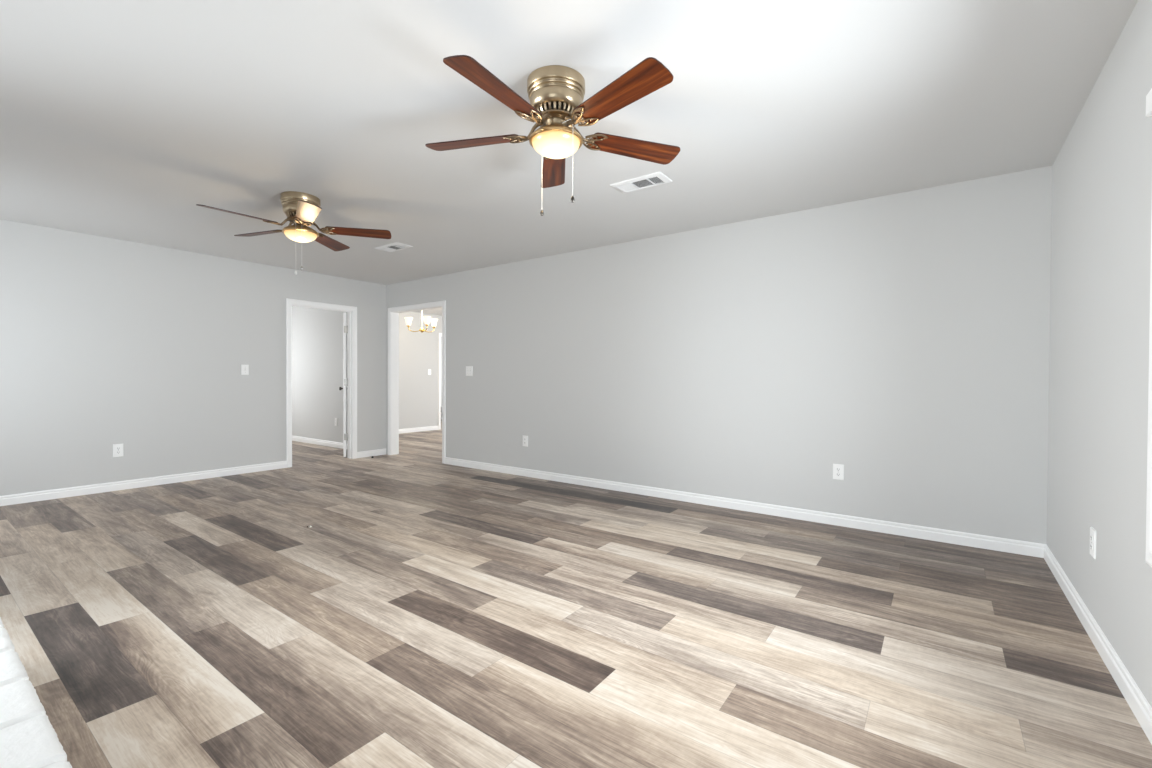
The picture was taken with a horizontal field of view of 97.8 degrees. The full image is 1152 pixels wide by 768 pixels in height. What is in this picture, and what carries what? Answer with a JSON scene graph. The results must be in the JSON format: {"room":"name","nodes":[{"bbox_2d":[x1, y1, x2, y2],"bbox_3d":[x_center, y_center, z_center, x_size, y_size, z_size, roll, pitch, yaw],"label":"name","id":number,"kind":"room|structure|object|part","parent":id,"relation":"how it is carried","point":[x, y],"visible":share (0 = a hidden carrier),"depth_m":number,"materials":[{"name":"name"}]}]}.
{"room":"empty living room","nodes":[
{"label":"empty living room","id":0,"kind":"room"},
{"bbox_2d":[0,219,385,495],"bbox_3d":[-4.221,-0.189,5.311,0.120,2.440,4.880,1,1,36],"label":"wall","id":1,"kind":"structure","parent":0,"point":[105,342],"depth_m":5.05,"materials":[{"name":"grey paint"}]},
{"bbox_2d":[113,444,122,456],"bbox_3d":[-4.456,0.646,4.892,0.009,0.125,0.076,1,1,36],"label":"wall outlet","id":2,"kind":"object","parent":1,"relation":"attached to","point":[117,448],"visible":1,"depth_m":4.88,"materials":[{"name":"white plastic"}]},
{"bbox_2d":[0,461,286,505],"bbox_3d":[-4.573,0.994,4.732,0.014,0.086,3.513,1,1,36],"label":"baseboard","id":3,"kind":"structure","parent":1,"relation":"attached to","point":[28,497],"depth_m":4.96,"materials":[{"name":"white paint"}]},
{"bbox_2d":[241,364,248,374],"bbox_3d":[-3.800,-0.164,5.774,0.019,0.119,0.074,1,1,36],"label":"light switch","id":4,"kind":"object","parent":1,"relation":"attached to","point":[244,368],"visible":1,"depth_m":5.77,"materials":[{"name":"white plastic"}]},
{"bbox_2d":[286,298,356,467],"bbox_3d":[-3.323,-0.015,6.551,0.154,2.072,0.914,1,1,36],"label":"door frame","id":5,"kind":"structure","parent":1,"relation":"attached to","point":[351,311],"depth_m":6.83,"materials":[{"name":"white paint"}]},
{"bbox_2d":[339,313,347,456],"bbox_3d":[-3.330,0.009,7.241,0.165,1.985,0.787,0,1,-24],"label":"door","id":6,"kind":"structure","parent":1,"relation":"in","point":[345,327],"depth_m":6.89,"materials":[{"name":"white paint"}]},
{"bbox_3d":[-3.247,-0.057,7.108,0.006,0.600,0.255,0,1,-24],"label":"panel","id":7,"kind":"part","parent":6,"relation":"part of","materials":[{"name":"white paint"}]},
{"bbox_2d":[357,448,385,457],"bbox_3d":[-2.872,0.975,7.076,0.014,0.086,0.453,1,1,36],"label":"baseboard","id":8,"kind":"structure","parent":1,"relation":"attached to","point":[361,454],"depth_m":7.06,"materials":[{"name":"white paint"}]},
{"bbox_2d":[292,306,346,442],"bbox_3d":[-4.212,-0.222,8.279,3.353,2.440,0.055,1,1,36],"label":"wall","id":9,"kind":"structure","parent":0,"point":[317,334],"depth_m":8.27,"materials":[{"name":"grey paint"}]},
{"bbox_2d":[292,436,346,448],"bbox_3d":[-4.237,0.955,8.264,3.353,0.086,0.014,1,1,36],"label":"baseboard","id":10,"kind":"structure","parent":9,"relation":"attached to","point":[294,438],"depth_m":8.25,"materials":[{"name":"white paint"}]},
{"bbox_2d":[399,312,441,428],"bbox_3d":[-3.137,-0.243,10.541,0.120,2.440,4.620,1,1,36],"label":"wall","id":11,"kind":"structure","parent":0,"point":[418,351],"depth_m":10.30,"materials":[{"name":"grey paint"}]},
{"bbox_2d":[399,426,437,433],"bbox_3d":[-3.692,0.941,9.683,0.014,0.086,2.563,1,1,36],"label":"baseboard","id":12,"kind":"structure","parent":11,"relation":"attached to","point":[419,429],"depth_m":10.31,"materials":[{"name":"white paint"}]},
{"bbox_2d":[438,333,441,429],"bbox_3d":[-2.665,-0.064,11.180,0.137,2.072,1.079,1,1,36],"label":"door frame","id":13,"kind":"structure","parent":11,"relation":"attached to","point":[439,334],"depth_m":10.72,"materials":[{"name":"white paint"}]},
{"bbox_2d":[441,337,441,405],"bbox_3d":[-4.663,-0.278,13.082,0.120,2.440,4.500,1,1,36],"label":"wall","id":14,"kind":"structure","parent":0,"point":[441,337],"depth_m":14.18,"materials":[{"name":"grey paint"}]},
{"bbox_2d":[0,0,1137,315],"bbox_3d":[-1.905,-1.462,7.339,13.066,0.080,11.140,1,1,36],"label":"ceiling","id":15,"kind":"structure","parent":0,"point":[119,118],"depth_m":2.51,"materials":[{"name":"white paint"}]},
{"bbox_2d":[196,191,390,274],"bbox_3d":[-2.070,-1.083,3.695,1.221,0.595,1.180,1,1,36],"label":"ceiling fan","id":16,"kind":"object","parent":15,"relation":"hanging from","point":[301,209],"visible":1,"depth_m":3.65,"materials":[{"name":"gold metal"}]},
{"bbox_3d":[-2.288,-1.154,3.409,0.138,0.006,0.461,16,10,37],"label":"blade","id":17,"kind":"part","parent":16,"relation":"part of","materials":[{"name":"brown wood"}]},
{"bbox_3d":[-2.416,-1.159,3.863,0.461,0.006,0.138,0,13,20],"label":"blade","id":18,"kind":"part","parent":16,"relation":"part of","materials":[{"name":"brown wood"}]},
{"bbox_3d":[-2.041,-1.089,3.725,0.217,0.068,0.217,1,1,36],"label":"lamp shade","id":19,"kind":"part","parent":16,"relation":"part of","materials":[{"name":"white glass"}]},
{"bbox_3d":[-1.818,-1.151,3.391,0.138,0.006,0.461,15,-7,-33],"label":"blade","id":20,"kind":"part","parent":16,"relation":"part of","materials":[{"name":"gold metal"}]},
{"bbox_3d":[-2.024,-1.161,4.124,0.138,0.006,0.461,-12,0,2],"label":"blade","id":21,"kind":"part","parent":16,"relation":"part of","materials":[{"name":"red wood"}]},
{"bbox_3d":[-1.655,-1.156,3.833,0.461,0.006,0.138,0,-12,-16],"label":"blade","id":22,"kind":"part","parent":16,"relation":"part of","materials":[{"name":"brown wood"}]},
{"bbox_2d":[375,242,412,251],"bbox_3d":[-1.861,-1.389,5.124,0.380,0.014,0.188,1,1,36],"label":"ceiling vent","id":23,"kind":"object","parent":15,"relation":"in","point":[396,246],"visible":1,"depth_m":5.09,"materials":[{"name":"white metal"}]},
{"bbox_2d":[404,310,437,332],"bbox_3d":[-2.863,-1.194,9.206,0.552,0.506,0.527,0,1,3],"label":"chandelier","id":24,"kind":"object","parent":15,"relation":"hanging from","point":[427,319],"visible":0.89,"depth_m":9.17,"materials":[{"name":"white glass"}]},
{"bbox_3d":[-3.065,-1.143,9.191,0.152,0.147,0.152,1,1,36],"label":"lamp shade","id":25,"kind":"part","parent":24,"relation":"part of","materials":[{"name":"white glass"}]},
{"bbox_3d":[-2.673,-1.139,9.009,0.152,0.147,0.152,1,1,36],"label":"lamp shade","id":26,"kind":"part","parent":24,"relation":"part of","materials":[{"name":"white glass"}]},
{"bbox_3d":[-2.653,-1.143,9.384,0.152,0.147,0.152,1,1,36],"label":"lamp shade","id":27,"kind":"part","parent":24,"relation":"part of","materials":[{"name":"white glass"}]},
{"bbox_2d":[425,55,679,215],"bbox_3d":[-0.103,-1.070,2.229,1.219,0.571,1.188,1,1,36],"label":"ceiling fan","id":28,"kind":"object","parent":15,"relation":"hanging from","point":[556,93],"visible":1,"depth_m":2.16,"materials":[{"name":"brown wood"}]},
{"bbox_3d":[-0.479,-1.134,2.361,0.461,0.006,0.138,0,13,14],"label":"blade","id":29,"kind":"part","parent":28,"relation":"part of","materials":[{"name":"brown wood"}]},
{"bbox_3d":[-0.302,-1.128,1.924,0.138,0.006,0.461,15,8,31],"label":"blade","id":30,"kind":"part","parent":28,"relation":"part of","materials":[{"name":"brown wood"}]},
{"bbox_3d":[-0.118,-1.136,2.664,0.138,0.006,0.461,-12,1,-4],"label":"blade","id":31,"kind":"part","parent":28,"relation":"part of","materials":[{"name":"brown wood"}]},
{"bbox_3d":[-0.090,-1.064,2.265,0.217,0.068,0.217,1,1,36],"label":"lamp shade","id":32,"kind":"part","parent":28,"relation":"part of","materials":[{"name":"white glass"}]},
{"bbox_3d":[-0.090,-1.185,2.264,0.180,0.015,0.180,1,1,36],"label":"rotor plate","id":33,"kind":"part","parent":28,"relation":"part of","materials":[{"name":"gold metal"}]},
{"bbox_3d":[0.168,-1.127,1.958,0.138,0.006,0.461,16,-10,-39],"label":"blade","id":34,"kind":"part","parent":28,"relation":"part of","materials":[{"name":"red wood"}]},
{"bbox_3d":[0.281,-1.131,2.414,0.461,0.006,0.138,0,-12,-22],"label":"blade","id":35,"kind":"part","parent":28,"relation":"part of","materials":[{"name":"red wood"}]},
{"bbox_2d":[610,172,672,192],"bbox_3d":[0.441,-1.360,3.413,0.380,0.014,0.188,1,1,36],"label":"ceiling vent","id":36,"kind":"object","parent":15,"relation":"in","point":[658,178],"visible":1,"depth_m":3.39,"materials":[{"name":"white metal"}]},
{"bbox_2d":[0,419,1151,767],"bbox_3d":[-1.915,1.018,7.386,13.046,0.001,11.109,1,1,36],"label":"floor","id":37,"kind":"structure","parent":0,"point":[429,612],"depth_m":2.18,"materials":[{"name":"grey laminate"}]},
{"bbox_2d":[0,617,71,767],"bbox_3d":[-1.773,0.895,1.038,2.023,0.390,0.822,1,1,36],"label":"brick hearth","id":38,"kind":"object","parent":37,"relation":"on","point":[28,739],"visible":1,"depth_m":1.04,"materials":[{"name":"white"}]},
{"bbox_2d":[386,166,1051,543],"bbox_3d":[-0.702,-0.179,5.846,9.338,2.440,0.120,1,1,36],"label":"wall","id":39,"kind":"structure","parent":0,"point":[901,341],"depth_m":4.00,"materials":[{"name":"grey paint"}]},
{"bbox_2d":[388,300,445,463],"bbox_3d":[-2.152,-0.030,6.900,1.253,2.105,0.154,1,1,36],"label":"door frame","id":40,"kind":"structure","parent":39,"relation":"attached to","point":[393,313],"depth_m":7.19,"materials":[{"name":"white paint"}]},
{"bbox_2d":[466,366,472,375],"bbox_3d":[-1.324,-0.160,6.212,0.120,0.119,0.018,1,1,36],"label":"light switch","id":41,"kind":"object","parent":39,"relation":"attached to","point":[469,369],"visible":1,"depth_m":6.21,"materials":[{"name":"white plastic"}]},
{"bbox_2d":[523,435,527,446],"bbox_3d":[-0.576,0.645,5.681,0.080,0.121,0.009,1,1,36],"label":"wall outlet","id":42,"kind":"object","parent":39,"relation":"attached to","point":[525,438],"visible":1,"depth_m":5.67,"materials":[{"name":"white plastic"}]},
{"bbox_2d":[445,457,1045,557],"bbox_3d":[0.623,1.015,4.811,5.714,0.086,0.014,1,1,36],"label":"baseboard","id":43,"kind":"structure","parent":39,"relation":"attached to","point":[1033,549],"depth_m":3.99,"materials":[{"name":"white paint"}]},
{"bbox_2d":[833,464,843,479],"bbox_3d":[1.993,0.668,3.817,0.076,0.118,0.009,1,1,36],"label":"wall outlet","id":44,"kind":"object","parent":39,"relation":"attached to","point":[838,469],"visible":1,"depth_m":3.81,"materials":[{"name":"white plastic"}]},
{"bbox_2d":[1047,0,1151,706],"bbox_3d":[1.560,-0.116,1.116,0.120,2.440,4.880,1,1,36],"label":"wall","id":45,"kind":"structure","parent":0,"point":[1102,170],"depth_m":2.03,"materials":[{"name":"grey paint"}]},
{"bbox_2d":[1090,527,1095,558],"bbox_3d":[2.246,0.690,2.185,0.009,0.121,0.078,1,1,36],"label":"wall outlet","id":46,"kind":"object","parent":45,"relation":"attached to","point":[1092,530],"visible":1,"depth_m":2.17,"materials":[{"name":"white plastic"}]},
{"bbox_2d":[1044,544,1151,744],"bbox_3d":[1.501,1.060,1.168,0.014,0.086,4.880,1,1,36],"label":"baseboard","id":47,"kind":"structure","parent":45,"relation":"attached to","point":[1139,705],"depth_m":1.95,"materials":[{"name":"white paint"}]},
{"bbox_2d":[1145,89,1151,566],"bbox_3d":[1.497,-0.159,1.063,0.160,1.464,1.217,1,1,36],"label":"window","id":48,"kind":"structure","parent":45,"relation":"in","point":[1148,558],"depth_m":1.57,"materials":[{"name":"white paint"}]}
]}

